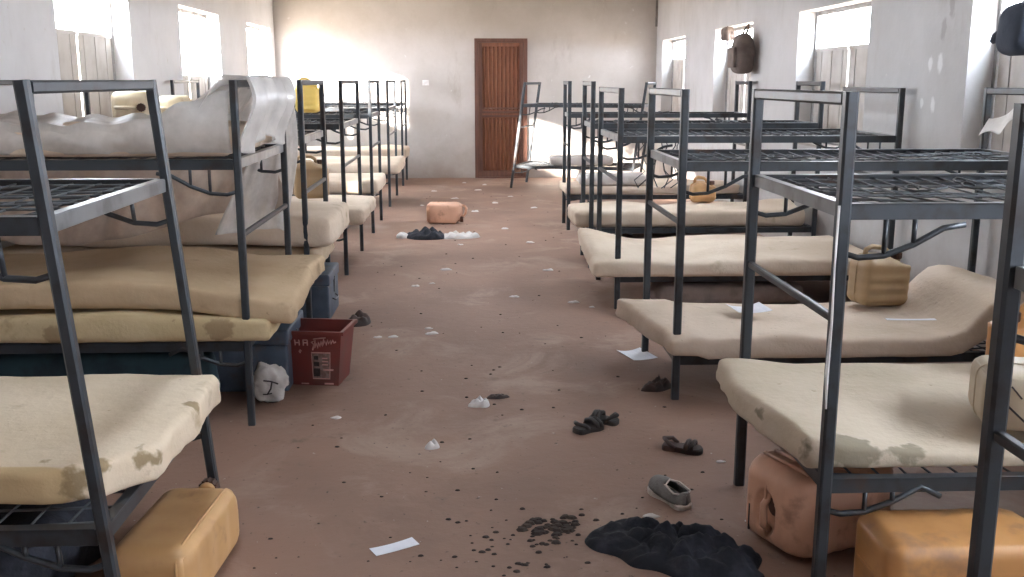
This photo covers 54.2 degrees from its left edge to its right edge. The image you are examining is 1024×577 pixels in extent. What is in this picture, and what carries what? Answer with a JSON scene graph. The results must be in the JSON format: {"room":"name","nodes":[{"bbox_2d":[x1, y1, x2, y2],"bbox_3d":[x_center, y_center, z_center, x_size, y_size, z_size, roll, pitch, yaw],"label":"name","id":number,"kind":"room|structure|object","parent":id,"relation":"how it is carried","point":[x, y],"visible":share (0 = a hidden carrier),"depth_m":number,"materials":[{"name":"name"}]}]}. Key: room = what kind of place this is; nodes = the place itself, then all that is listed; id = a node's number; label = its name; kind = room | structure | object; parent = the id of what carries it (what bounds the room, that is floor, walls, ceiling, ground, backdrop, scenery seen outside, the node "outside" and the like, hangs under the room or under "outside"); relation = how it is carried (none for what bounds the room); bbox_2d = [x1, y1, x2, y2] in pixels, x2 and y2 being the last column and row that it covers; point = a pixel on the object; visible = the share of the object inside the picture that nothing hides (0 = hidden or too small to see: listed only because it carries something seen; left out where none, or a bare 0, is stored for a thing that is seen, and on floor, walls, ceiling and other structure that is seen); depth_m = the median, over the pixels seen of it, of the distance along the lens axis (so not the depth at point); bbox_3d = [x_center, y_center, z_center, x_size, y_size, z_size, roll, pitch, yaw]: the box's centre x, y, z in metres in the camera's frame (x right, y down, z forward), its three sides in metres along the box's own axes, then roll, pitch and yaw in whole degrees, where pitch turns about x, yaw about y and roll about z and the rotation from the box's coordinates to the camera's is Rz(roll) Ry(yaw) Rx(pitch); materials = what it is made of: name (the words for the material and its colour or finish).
{"room":"dormitory","nodes":[
{"label":"dormitory","id":0,"kind":"room"},
{"bbox_2d":[0,0,275,247],"bbox_3d":[-3.308,-1.294,6.083,0.200,3.050,18.700,0,12,-2],"label":"wall","id":1,"kind":"structure","parent":0,"point":[146,33],"depth_m":9.07,"materials":[{"name":"paint"}]},
{"bbox_2d":[56,0,115,116],"bbox_3d":[-3.383,-1.765,7.976,0.190,1.300,1.600,0,12,-2],"label":"window","id":2,"kind":"structure","parent":1,"relation":"in","point":[82,55],"depth_m":8.15,"materials":[{"name":"metal"}]},
{"bbox_2d":[56,28,82,116],"bbox_3d":[-3.442,-1.521,7.627,0.032,0.895,0.744,0,12,-2],"label":"shutter","id":3,"kind":"object","parent":2,"relation":"attached to","point":[67,40],"depth_m":7.79,"materials":[{"name":"white wood"}]},
{"bbox_2d":[76,31,113,116],"bbox_3d":[-3.474,-1.680,8.386,0.032,0.895,0.744,0,12,-2],"label":"shutter","id":4,"kind":"object","parent":2,"relation":"attached to","point":[95,52],"depth_m":8.34,"materials":[{"name":"white wood"}]},
{"bbox_2d":[179,8,209,100],"bbox_3d":[-3.514,-2.413,11.081,0.190,1.300,1.650,0,12,-2],"label":"window","id":5,"kind":"structure","parent":1,"relation":"in","point":[190,90],"depth_m":11.60,"materials":[{"name":"metal"}]},
{"bbox_2d":[183,75,189,96],"bbox_3d":[-3.572,-2.005,10.754,0.032,0.565,0.769,0,12,-2],"label":"shutter","id":6,"kind":"object","parent":5,"relation":"attached to","point":[185,77],"depth_m":10.98,"materials":[{"name":"white wood"}]},
{"bbox_2d":[189,75,207,100],"bbox_3d":[-3.605,-2.168,11.538,0.032,0.565,0.769,0,12,-2],"label":"shutter","id":7,"kind":"object","parent":5,"relation":"attached to","point":[203,80],"depth_m":11.40,"materials":[{"name":"white wood"}]},
{"bbox_2d":[246,25,261,74],"bbox_3d":[-3.642,-3.050,14.138,0.190,1.300,1.600,0,12,-2],"label":"window","id":8,"kind":"structure","parent":1,"relation":"in","point":[248,26],"depth_m":14.81,"materials":[{"name":"metal"}]},
{"bbox_2d":[272,0,656,177],"bbox_3d":[-0.689,-3.246,15.448,6.220,3.050,0.200,0,12,-2],"label":"wall","id":9,"kind":"structure","parent":0,"point":[609,43],"depth_m":15.29,"materials":[{"name":"paint"}]},
{"bbox_2d":[422,80,428,84],"bbox_3d":[-1.324,-3.155,15.326,0.100,0.080,0.024,0,12,-2],"label":"wall socket","id":10,"kind":"object","parent":9,"relation":"attached to","point":[424,82],"visible":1,"depth_m":15.32,"materials":[{"name":"white plastic"}]},
{"bbox_2d":[474,38,526,177],"bbox_3d":[-0.173,-2.787,15.524,0.810,2.120,0.180,0,12,-2],"label":"door","id":11,"kind":"structure","parent":9,"relation":"in","point":[500,64],"depth_m":15.46,"materials":[{"name":"brown wood"}]},
{"bbox_2d":[655,0,657,26],"bbox_3d":[2.208,-4.373,15.217,0.030,0.750,0.030,0,12,-2],"label":"trim","id":12,"kind":"structure","parent":9,"relation":"attached to","point":[656,17],"depth_m":15.25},
{"bbox_2d":[73,177,1023,576],"bbox_3d":[-0.301,0.233,6.528,6.220,0.120,19.100,0,12,-2],"label":"floor","id":13,"kind":"structure","parent":0,"point":[282,490],"depth_m":4.38,"materials":[{"name":"concrete"}]},
{"bbox_2d":[0,499,114,576],"bbox_3d":[-1.861,0.774,3.006,1.176,0.278,0.589,0,12,-2],"label":"trunk","id":14,"kind":"object","parent":13,"relation":"on","point":[10,566],"visible":0.22,"depth_m":2.91,"materials":[{"name":"metal"}]},
{"bbox_2d":[0,79,219,576],"bbox_3d":[-2.048,0.183,2.794,2.161,1.503,0.951,0,12,-2],"label":"bunk bed","id":15,"kind":"object","parent":13,"relation":"on","point":[48,218],"visible":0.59,"depth_m":2.46,"materials":[{"name":"paint"}]},
{"bbox_2d":[0,374,220,504],"bbox_3d":[-1.931,0.418,2.896,1.987,0.123,0.868,0,12,-2],"label":"mattress","id":16,"kind":"object","parent":15,"relation":"on","point":[141,422],"visible":0.94,"depth_m":2.82,"materials":[{"name":"beige fabric"}]},
{"bbox_2d":[0,352,220,386],"bbox_3d":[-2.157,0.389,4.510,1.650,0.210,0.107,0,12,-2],"label":"trunk","id":17,"kind":"object","parent":13,"relation":"on","point":[150,363],"visible":0.42,"depth_m":4.47,"materials":[{"name":"metal"}]},
{"bbox_2d":[0,80,291,425],"bbox_3d":[-2.121,-0.229,4.771,1.921,1.500,1.091,0,12,-2],"label":"bunk bed","id":18,"kind":"object","parent":13,"relation":"on","point":[238,160],"visible":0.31,"depth_m":4.33,"materials":[{"name":"paint"}]},
{"bbox_2d":[0,120,271,156],"bbox_3d":[-2.116,-0.712,4.657,1.823,0.132,0.964,0,12,-2],"label":"mattress","id":19,"kind":"object","parent":18,"relation":"on","point":[42,127],"visible":0.23,"depth_m":4.25,"materials":[{"name":"beige fabric"}]},
{"bbox_2d":[0,84,252,154],"bbox_3d":[-2.114,-0.800,4.620,1.824,0.318,0.989,0,12,-2],"label":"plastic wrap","id":20,"kind":"object","parent":19,"relation":"on","point":[188,127],"visible":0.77,"depth_m":4.19,"materials":[{"name":"plastic"}]},
{"bbox_2d":[0,308,280,342],"bbox_3d":[-2.041,0.086,4.795,1.972,0.164,1.050,0,12,-2],"label":"mattress","id":21,"kind":"object","parent":18,"relation":"on","point":[16,325],"visible":0.39,"depth_m":4.31,"materials":[{"name":"fabric"}]},
{"bbox_2d":[0,245,324,323],"bbox_3d":[-2.004,-0.035,4.784,2.127,0.212,1.040,0,12,-2],"label":"mattress","id":22,"kind":"object","parent":21,"relation":"on","point":[136,277],"visible":0.9,"depth_m":4.46,"materials":[{"name":"fabric"}]},
{"bbox_2d":[0,153,282,245],"bbox_3d":[-2.134,-0.486,5.418,1.820,0.520,0.157,0,12,-2],"label":"net","id":23,"kind":"object","parent":18,"relation":"hanging from","point":[190,203],"visible":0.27,"depth_m":5.43,"materials":[{"name":"white fabric"}]},
{"bbox_2d":[199,74,295,153],"bbox_3d":[-1.232,-0.824,4.684,0.288,0.346,1.001,0,12,-2],"label":"plastic sheet","id":24,"kind":"object","parent":18,"relation":"hanging from","point":[274,98],"visible":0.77,"depth_m":4.59,"materials":[{"name":"white plastic"}]},
{"bbox_2d":[215,107,297,234],"bbox_3d":[-1.355,-0.700,5.318,0.433,0.801,0.239,0,12,-2],"label":"strip","id":25,"kind":"object","parent":18,"relation":"hanging from","point":[260,190],"visible":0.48,"depth_m":5.36,"materials":[{"name":"white fabric"}]},
{"bbox_2d":[0,80,330,317],"bbox_3d":[-2.184,-0.545,6.287,1.921,1.500,0.891,0,12,-2],"label":"bunk bed","id":26,"kind":"object","parent":13,"relation":"on","point":[304,136],"visible":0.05,"depth_m":6.01,"materials":[{"name":"paint"}]},
{"bbox_2d":[2,243,333,259],"bbox_3d":[-2.132,-0.246,6.343,1.929,0.163,0.774,0,12,-2],"label":"mattress","id":27,"kind":"object","parent":26,"relation":"on","point":[15,249],"visible":0.12,"depth_m":6.01,"materials":[{"name":"fabric"}]},
{"bbox_2d":[1,200,348,247],"bbox_3d":[-2.083,-0.430,6.282,2.038,0.237,0.857,0,12,-2],"label":"mattress","id":28,"kind":"object","parent":27,"relation":"on","point":[327,221],"visible":0.34,"depth_m":5.91,"materials":[{"name":"beige fabric"}]},
{"bbox_2d":[115,477,238,576],"bbox_3d":[-1.018,0.777,3.108,0.250,0.210,0.619,0,12,2],"label":"jerrycan","id":29,"kind":"object","parent":13,"relation":"on","point":[187,532],"visible":0.95,"depth_m":2.97,"materials":[{"name":"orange plastic"}]},
{"bbox_2d":[84,80,363,274],"bbox_3d":[-2.266,-0.949,8.223,1.921,1.500,1.171,0,12,-2],"label":"bunk bed","id":30,"kind":"object","parent":13,"relation":"on","point":[333,124],"visible":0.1,"depth_m":7.81,"materials":[{"name":"paint"}]},
{"bbox_2d":[111,91,149,116],"bbox_3d":[-2.936,-1.406,7.750,0.292,0.240,0.440,-2,12,-10],"label":"jerrycan","id":31,"kind":"object","parent":30,"relation":"on","point":[123,103],"visible":0.58,"depth_m":7.59,"materials":[{"name":"beige plastic"}]},
{"bbox_2d":[159,95,190,112],"bbox_3d":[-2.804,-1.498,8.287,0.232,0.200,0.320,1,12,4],"label":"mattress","id":32,"kind":"object","parent":30,"relation":"on","point":[167,101],"visible":0.36,"depth_m":8.20,"materials":[{"name":"beige fabric"}]},
{"bbox_2d":[291,195,375,224],"bbox_3d":[-2.173,-0.663,8.278,2.006,0.149,1.065,0,12,-2],"label":"mattress","id":33,"kind":"object","parent":30,"relation":"on","point":[360,206],"visible":0.19,"depth_m":8.35,"materials":[{"name":"beige fabric"}]},
{"bbox_2d":[293,155,329,198],"bbox_3d":[-1.636,-0.912,8.124,0.290,0.359,0.220,-4,12,-17],"label":"jerrycan","id":34,"kind":"object","parent":33,"relation":"on","point":[313,168],"visible":0.57,"depth_m":8.03,"materials":[{"name":"beige plastic"}]},
{"bbox_2d":[213,310,302,391],"bbox_3d":[-1.455,0.312,5.088,0.752,0.312,0.470,0,12,-2],"label":"trunk","id":35,"kind":"object","parent":13,"relation":"on","point":[276,350],"visible":0.24,"depth_m":4.88,"materials":[{"name":"blue paint"}]},
{"bbox_2d":[254,362,289,402],"bbox_3d":[-1.158,0.448,4.762,0.188,0.190,0.172,-4,12,-18],"label":"bag","id":36,"kind":"object","parent":13,"relation":"on","point":[270,381],"visible":0.93,"depth_m":4.71,"materials":[{"name":"white fabric"}]},
{"bbox_2d":[170,80,382,232],"bbox_3d":[-2.352,-1.378,10.282,1.921,1.500,0.961,0,12,-2],"label":"bunk bed","id":37,"kind":"object","parent":13,"relation":"on","point":[369,114],"visible":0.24,"depth_m":9.98,"materials":[{"name":"paint"}]},
{"bbox_2d":[295,77,319,112],"bbox_3d":[-2.090,-1.980,10.234,0.250,0.359,0.180,1,12,6],"label":"jerrycan","id":38,"kind":"object","parent":37,"relation":"on","point":[311,103],"visible":0.55,"depth_m":10.16,"materials":[{"name":"yellow plastic"}]},
{"bbox_2d":[292,173,385,193],"bbox_3d":[-2.299,-1.100,10.338,1.935,0.164,0.890,0,12,-2],"label":"mattress","id":39,"kind":"object","parent":37,"relation":"on","point":[335,186],"visible":0.22,"depth_m":9.97,"materials":[{"name":"beige fabric"}]},
{"bbox_2d":[300,262,338,317],"bbox_3d":[-1.515,0.020,6.512,0.752,0.302,0.480,0,12,-2],"label":"trunk","id":40,"kind":"object","parent":13,"relation":"on","point":[324,290],"visible":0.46,"depth_m":6.32,"materials":[{"name":"blue paint"}]},
{"bbox_2d":[290,318,356,385],"bbox_3d":[-0.983,0.324,5.097,0.334,0.285,0.284,1,12,6],"label":"waste bin","id":41,"kind":"object","parent":13,"relation":"on","point":[321,349],"visible":1,"depth_m":5.00,"materials":[{"name":"red plastic"}]},
{"bbox_2d":[314,356,319,375],"bbox_3d":[-0.974,0.387,4.988,0.034,0.108,0.013,1,12,6],"label":"picture","id":42,"kind":"object","parent":41,"relation":"attached to","point":[316,358],"depth_m":4.99},
{"bbox_2d":[294,80,397,206],"bbox_3d":[-2.445,-1.840,12.498,1.921,1.500,1.231,0,12,-2],"label":"bunk bed","id":43,"kind":"object","parent":13,"relation":"on","point":[387,108],"visible":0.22,"depth_m":12.03,"materials":[{"name":"paint"}]},
{"bbox_2d":[299,156,404,173],"bbox_3d":[-2.357,-1.558,12.547,1.987,0.158,1.124,0,12,-2],"label":"mattress","id":44,"kind":"object","parent":43,"relation":"on","point":[397,163],"visible":0.39,"depth_m":12.08,"materials":[{"name":"beige fabric"}]},
{"bbox_2d":[349,310,370,326],"bbox_3d":[-0.972,0.177,6.304,0.162,0.080,0.225,0,12,-2],"label":"rag","id":45,"kind":"object","parent":13,"relation":"on","point":[363,319],"visible":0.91,"depth_m":6.25,"materials":[{"name":"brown fabric"}]},
{"bbox_2d":[325,80,407,185],"bbox_3d":[-2.540,-2.309,14.748,1.921,1.500,0.931,0,12,-2],"label":"bunk bed","id":46,"kind":"object","parent":13,"relation":"on","point":[401,103],"visible":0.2,"depth_m":14.36,"materials":[{"name":"paint"}]},
{"bbox_2d":[298,145,409,157],"bbox_3d":[-2.483,-2.028,14.809,1.925,0.155,0.823,0,12,-2],"label":"mattress","id":47,"kind":"object","parent":46,"relation":"on","point":[331,150],"visible":0.45,"depth_m":14.45,"materials":[{"name":"beige fabric"}]},
{"bbox_2d":[369,537,418,555],"bbox_3d":[-0.385,0.846,3.278,0.155,0.005,0.055,-7,14,-32],"label":"paper strip","id":48,"kind":"object","parent":13,"relation":"on","point":[409,542],"visible":1,"depth_m":3.28,"materials":[{"name":"white paper"}]},
{"bbox_2d":[425,331,437,334],"bbox_3d":[-0.484,0.267,6.039,0.079,0.012,0.054,-6,13,-27],"label":"paper scrap","id":49,"kind":"object","parent":13,"relation":"on","point":[432,332],"visible":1,"depth_m":6.03,"materials":[{"name":"white paper"}]},
{"bbox_2d":[425,439,439,449],"bbox_3d":[-0.333,0.646,4.168,0.062,0.033,0.058,0,12,-2],"label":"crumpled paper","id":50,"kind":"object","parent":13,"relation":"on","point":[433,444],"visible":1,"depth_m":4.15,"materials":[{"name":"white paper"}]},
{"bbox_2d":[396,226,479,239],"bbox_3d":[-0.718,-0.547,9.721,0.821,0.103,0.329,0,12,-2],"label":"heap","id":51,"kind":"object","parent":13,"relation":"on","point":[425,233],"visible":1,"depth_m":9.65,"materials":[{"name":"black fabric"}]},
{"bbox_2d":[426,202,467,223],"bbox_3d":[-0.694,-0.812,10.705,0.439,0.230,0.220,0,12,2],"label":"jerrycan","id":52,"kind":"object","parent":13,"relation":"on","point":[437,212],"visible":1,"depth_m":10.61,"materials":[{"name":"pink plastic"}]},
{"bbox_2d":[468,396,489,407],"bbox_3d":[-0.156,0.530,4.705,0.103,0.043,0.082,0,12,-2],"label":"crumpled paper","id":53,"kind":"object","parent":13,"relation":"on","point":[479,402],"visible":1,"depth_m":4.68,"materials":[{"name":"white paper"}]},
{"bbox_2d":[253,195,723,568],"bbox_3d":[-0.265,-0.235,8.461,1.663,0.005,10.874,0,12,-2],"label":"litter","id":54,"kind":"object","parent":13,"relation":"on","point":[544,544],"visible":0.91,"depth_m":3.70,"materials":[{"name":"soil"}]},
{"bbox_2d":[487,394,509,398],"bbox_3d":[-0.066,0.515,4.829,0.112,0.020,0.063,0,12,-2],"label":"rag","id":55,"kind":"object","parent":13,"relation":"on","point":[491,396],"visible":1,"depth_m":4.81,"materials":[{"name":"grey fabric"}]},
{"bbox_2d":[469,509,573,575],"bbox_3d":[-0.013,0.861,3.203,0.348,0.006,0.664,4,12,17],"label":"crumbs","id":56,"kind":"object","parent":13,"relation":"on","point":[484,536],"visible":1,"depth_m":3.24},
{"bbox_2d":[516,507,599,544],"bbox_3d":[0.144,0.813,3.423,0.302,0.010,0.252,3,12,14],"label":"crumbs","id":57,"kind":"object","parent":13,"relation":"on","point":[565,526],"visible":0.99,"depth_m":3.42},
{"bbox_2d":[510,82,656,187],"bbox_3d":[1.012,-2.180,14.202,1.926,1.475,0.886,3,12,15],"label":"bunk bed","id":58,"kind":"object","parent":13,"relation":"on","point":[529,164],"visible":0.68,"depth_m":14.03,"materials":[{"name":"paint"}]},
{"bbox_2d":[547,154,613,165],"bbox_3d":[0.978,-1.837,14.275,0.927,0.130,0.523,0,12,-2],"label":"cloth bundle","id":59,"kind":"object","parent":58,"relation":"on","point":[552,159],"visible":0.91,"depth_m":14.04,"materials":[{"name":"white fabric"}]},
{"bbox_2d":[572,416,603,434],"bbox_3d":[0.334,0.594,4.370,0.152,0.054,0.099,-9,15,-36],"label":"sandal","id":60,"kind":"object","parent":13,"relation":"on","point":[590,424],"visible":1,"depth_m":4.35,"materials":[{"name":"rubber"}]},
{"bbox_2d":[589,409,618,425],"bbox_3d":[0.411,0.573,4.471,0.143,0.054,0.099,6,13,27],"label":"sandal","id":61,"kind":"object","parent":13,"relation":"on","point":[612,420],"visible":0.75,"depth_m":4.45,"materials":[{"name":"rubber"}]},
{"bbox_2d":[617,347,657,359],"bbox_3d":[0.695,0.365,5.565,0.150,0.013,0.200,-5,13,-22],"label":"paper sheet","id":62,"kind":"object","parent":13,"relation":"on","point":[636,354],"visible":1,"depth_m":5.56,"materials":[{"name":"white paper"}]},
{"bbox_2d":[642,513,659,517],"bbox_3d":[0.489,0.796,3.511,0.063,0.008,0.034,0,12,-2],"label":"paper scrap","id":63,"kind":"object","parent":13,"relation":"on","point":[652,515],"visible":0.92,"depth_m":3.51,"materials":[{"name":"white paper"}]},
{"bbox_2d":[641,375,670,391],"bbox_3d":[0.727,0.464,4.969,0.200,0.063,0.106,-11,16,-43],"label":"sandal","id":64,"kind":"object","parent":13,"relation":"on","point":[657,385],"visible":0.99,"depth_m":4.93,"materials":[{"name":"black rubber"}]},
{"bbox_2d":[562,81,751,229],"bbox_3d":[1.468,-1.387,10.354,1.846,1.490,0.536,0,12,-2],"label":"bunk bed","id":65,"kind":"object","parent":13,"relation":"on","point":[708,115],"visible":0.55,"depth_m":10.17,"materials":[{"name":"paint"}]},
{"bbox_2d":[559,178,739,194],"bbox_3d":[1.421,-1.080,10.528,1.803,0.106,0.700,0,12,-2],"label":"mattress","id":66,"kind":"object","parent":65,"relation":"on","point":[575,186],"visible":0.48,"depth_m":10.21,"materials":[{"name":"beige fabric"}]},
{"bbox_2d":[576,172,645,184],"bbox_3d":[1.027,-1.150,10.438,0.715,0.111,0.431,0,12,-2],"label":"cloth bundle","id":67,"kind":"object","parent":66,"relation":"on","point":[628,177],"visible":0.71,"depth_m":10.25,"materials":[{"name":"white fabric"}]},
{"bbox_2d":[647,475,691,510],"bbox_3d":[0.574,0.731,3.652,0.092,0.078,0.226,-5,13,-24],"label":"shoe","id":68,"kind":"object","parent":13,"relation":"on","point":[663,488],"visible":1,"depth_m":3.62,"materials":[{"name":"grey fabric"}]},
{"bbox_2d":[585,516,764,576],"bbox_3d":[0.519,0.815,3.214,0.596,0.091,0.321,4,12,19],"label":"cloth","id":69,"kind":"object","parent":13,"relation":"on","point":[678,549],"visible":1,"depth_m":3.17,"materials":[{"name":"black fabric"}]},
{"bbox_2d":[662,436,702,455],"bbox_3d":[0.704,0.643,4.131,0.171,0.054,0.099,5,13,22],"label":"sandal","id":70,"kind":"object","parent":13,"relation":"on","point":[690,447],"visible":1,"depth_m":4.11,"materials":[{"name":"black rubber"}]},
{"bbox_2d":[580,81,825,267],"bbox_3d":[1.542,-0.969,8.348,1.866,1.490,0.636,0,12,-2],"label":"bunk bed","id":71,"kind":"object","parent":13,"relation":"on","point":[592,123],"visible":0.49,"depth_m":8.13,"materials":[{"name":"paint"}]},
{"bbox_2d":[568,199,804,226],"bbox_3d":[1.446,-0.642,8.411,1.932,0.174,0.590,0,12,-2],"label":"mattress","id":72,"kind":"object","parent":71,"relation":"on","point":[715,213],"visible":0.74,"depth_m":8.16,"materials":[{"name":"beige fabric"}]},
{"bbox_2d":[689,175,715,201],"bbox_3d":[1.622,-0.847,8.500,0.220,0.229,0.160,-2,12,-7],"label":"jerrycan","id":73,"kind":"object","parent":72,"relation":"on","point":[696,186],"visible":0.87,"depth_m":8.44,"materials":[{"name":"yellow plastic"}]},
{"bbox_2d":[650,281,802,303],"bbox_3d":[1.467,0.011,6.928,1.044,0.163,0.420,0,12,-2],"label":"folded blanket","id":74,"kind":"object","parent":13,"relation":"on","point":[765,292],"visible":0.58,"depth_m":6.74,"materials":[{"name":"fabric"}]},
{"bbox_2d":[596,87,905,308],"bbox_3d":[1.596,-0.685,7.081,1.866,1.450,1.036,0,12,-2],"label":"bunk bed","id":75,"kind":"object","parent":13,"relation":"on","point":[621,135],"visible":0.5,"depth_m":6.67,"materials":[{"name":"paint"}]},
{"bbox_2d":[578,228,862,276],"bbox_3d":[1.484,-0.274,7.090,1.969,0.192,1.053,0,12,-2],"label":"mattress","id":76,"kind":"object","parent":75,"relation":"on","point":[715,254],"visible":0.8,"depth_m":6.76,"materials":[{"name":"beige fabric"}]},
{"bbox_2d":[621,233,730,238],"bbox_3d":[1.401,-0.347,8.426,1.066,0.257,0.339,0,12,-2],"label":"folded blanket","id":77,"kind":"object","parent":76,"relation":"on","point":[635,235],"visible":0.06,"depth_m":8.31,"materials":[{"name":"fabric"}]},
{"bbox_2d":[746,449,892,557],"bbox_3d":[1.003,0.691,3.313,0.443,0.295,0.301,-5,13,-24],"label":"jerrycan","id":78,"kind":"object","parent":13,"relation":"on","point":[781,496],"visible":0.57,"depth_m":3.19,"materials":[{"name":"pink plastic"}]},
{"bbox_2d":[641,88,1023,399],"bbox_3d":[1.679,-0.278,5.104,1.866,1.460,0.876,0,12,-2],"label":"bunk bed","id":79,"kind":"object","parent":13,"relation":"on","point":[684,159],"visible":0.44,"depth_m":4.81,"materials":[{"name":"paint"}]},
{"bbox_2d":[615,265,1023,358],"bbox_3d":[1.564,0.094,5.080,1.972,0.312,0.852,0,12,-2],"label":"mattress","id":80,"kind":"object","parent":79,"relation":"on","point":[960,300],"depth_m":4.88,"materials":[{"name":"beige fabric"}]},
{"bbox_2d":[726,302,771,312],"bbox_3d":[1.216,0.099,5.132,0.190,0.021,0.150,-3,12,-14],"label":"paper sheet","id":81,"kind":"object","parent":80,"relation":"on","point":[758,307],"visible":0.73,"depth_m":5.13,"materials":[{"name":"white paper"}]},
{"bbox_2d":[847,244,910,305],"bbox_3d":[1.961,-0.077,5.343,0.293,0.333,0.200,-3,12,-14],"label":"jerrycan","id":82,"kind":"object","parent":80,"relation":"on","point":[876,282],"visible":0.85,"depth_m":5.26,"materials":[{"name":"beige plastic"}]},
{"bbox_2d":[978,108,1013,135],"bbox_3d":[2.514,-0.832,4.972,0.071,0.181,0.621,0,12,-2],"label":"paper","id":83,"kind":"object","parent":79,"relation":"hanging from","point":[995,125],"visible":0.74,"depth_m":5.17,"materials":[{"name":"white paper"}]},
{"bbox_2d":[733,89,1023,576],"bbox_3d":[1.767,0.105,3.244,1.845,1.470,0.918,0,12,-2],"label":"bunk bed","id":84,"kind":"object","parent":13,"relation":"on","point":[787,186],"depth_m":2.88,"materials":[{"name":"paint"}]},
{"bbox_2d":[716,358,1023,467],"bbox_3d":[1.688,0.379,3.293,1.904,0.133,0.788,0,12,-2],"label":"mattress","id":85,"kind":"object","parent":84,"relation":"on","point":[889,414],"visible":0.84,"depth_m":3.15,"materials":[{"name":"beige fabric"}]},
{"bbox_2d":[968,355,1023,430],"bbox_3d":[1.610,0.320,3.000,0.419,0.190,0.262,3,12,13],"label":"jerrycan","id":86,"kind":"object","parent":85,"relation":"on","point":[978,372],"visible":0.64,"depth_m":2.96,"materials":[{"name":"white plastic"}]},
{"bbox_2d":[985,303,1023,356],"bbox_3d":[1.793,0.161,3.483,0.240,0.264,0.160,-3,12,-12],"label":"jerrycan","id":87,"kind":"object","parent":85,"relation":"on","point":[1019,349],"visible":0.2,"depth_m":3.43,"materials":[{"name":"orange plastic"}]},
{"bbox_2d":[853,508,1023,576],"bbox_3d":[1.321,0.799,2.880,0.610,0.260,0.292,0,12,-2],"label":"jerrycan","id":88,"kind":"object","parent":13,"relation":"on","point":[921,542],"visible":0.86,"depth_m":2.78,"materials":[{"name":"orange plastic"}]},
{"bbox_2d":[966,103,1023,576],"bbox_3d":[1.835,0.473,1.505,1.856,1.460,0.936,0,12,-2],"label":"bunk bed","id":89,"kind":"object","parent":13,"relation":"on","point":[994,439],"visible":1,"depth_m":1.84,"materials":[{"name":"paint"}]},
{"bbox_2d":[654,0,1004,350],"bbox_3d":[2.707,-1.344,6.325,0.200,3.050,18.700,0,12,-2],"label":"wall","id":90,"kind":"structure","parent":0,"point":[941,52],"depth_m":6.91,"materials":[{"name":"paint"}]},
{"bbox_2d":[667,38,685,119],"bbox_3d":[2.371,-2.976,14.201,0.190,1.130,1.600,0,12,-2],"label":"window","id":91,"kind":"structure","parent":90,"relation":"in","point":[678,65],"depth_m":14.64,"materials":[{"name":"metal"}]},
{"bbox_2d":[672,58,684,111],"bbox_3d":[2.430,-2.936,14.609,0.032,0.815,0.744,0,12,-2],"label":"shutter","id":92,"kind":"object","parent":91,"relation":"attached to","point":[678,65],"depth_m":14.62,"materials":[{"name":"white wood"}]},
{"bbox_2d":[721,26,734,40],"bbox_3d":[2.418,-2.857,11.213,0.128,0.166,0.234,0,12,-2],"label":"cloth bundle","id":93,"kind":"object","parent":90,"relation":"hanging from","point":[727,33],"visible":0.98,"depth_m":11.13,"materials":[{"name":"grey fabric"}]},
{"bbox_2d":[725,25,752,119],"bbox_3d":[2.504,-2.313,11.022,0.190,1.130,1.600,0,12,-2],"label":"window","id":94,"kind":"structure","parent":90,"relation":"in","point":[731,77],"depth_m":11.47,"materials":[{"name":"metal"}]},
{"bbox_2d":[726,68,745,119],"bbox_3d":[2.563,-2.249,11.435,0.032,0.765,0.744,0,12,-2],"label":"shutter","id":95,"kind":"object","parent":94,"relation":"attached to","point":[731,77],"depth_m":11.53,"materials":[{"name":"white wood"}]},
{"bbox_2d":[744,72,750,119],"bbox_3d":[2.595,-2.091,10.676,0.032,0.765,0.744,0,12,-2],"label":"shutter","id":96,"kind":"object","parent":94,"relation":"attached to","point":[747,76],"depth_m":10.98,"materials":[{"name":"white wood"}]},
{"bbox_2d":[727,24,754,73],"bbox_3d":[2.307,-2.407,10.047,0.229,0.491,0.346,0,12,-2],"label":"backpack","id":97,"kind":"object","parent":90,"relation":"hanging from","point":[741,54],"visible":1,"depth_m":9.93,"materials":[{"name":"grey fabric"}]},
{"bbox_2d":[798,1,870,148],"bbox_3d":[2.630,-1.691,8.039,0.190,1.130,1.600,0,12,-2],"label":"window","id":98,"kind":"structure","parent":90,"relation":"in","point":[840,67],"depth_m":8.26,"materials":[{"name":"metal"}]},
{"bbox_2d":[813,46,849,143],"bbox_3d":[2.689,-1.637,8.450,0.032,0.785,0.744,0,12,-2],"label":"shutter","id":99,"kind":"object","parent":98,"relation":"attached to","point":[831,64],"depth_m":8.40,"materials":[{"name":"white wood"}]},
{"bbox_2d":[848,44,867,147],"bbox_3d":[2.721,-1.478,7.691,0.032,0.785,0.744,0,12,-2],"label":"shutter","id":100,"kind":"object","parent":98,"relation":"attached to","point":[857,54],"depth_m":7.80,"materials":[{"name":"white wood"}]},
{"bbox_2d":[961,0,1023,172],"bbox_3d":[2.756,-1.064,5.031,0.190,1.130,1.550,0,12,-2],"label":"window","id":101,"kind":"structure","parent":90,"relation":"in","point":[1008,71],"depth_m":5.68,"materials":[{"name":"metal"}]},
{"bbox_2d":[990,53,1023,172],"bbox_3d":[2.816,-0.997,5.432,0.032,0.765,0.719,0,12,-2],"label":"shutter","id":102,"kind":"object","parent":101,"relation":"attached to","point":[1008,72],"depth_m":5.67,"materials":[{"name":"white wood"}]},
{"bbox_2d":[990,0,1023,55],"bbox_3d":[2.543,-1.361,5.032,0.169,0.372,0.373,0,12,-2],"label":"backpack","id":103,"kind":"object","parent":90,"relation":"hanging from","point":[1008,38],"visible":1,"depth_m":4.96,"materials":[{"name":"blue fabric"}]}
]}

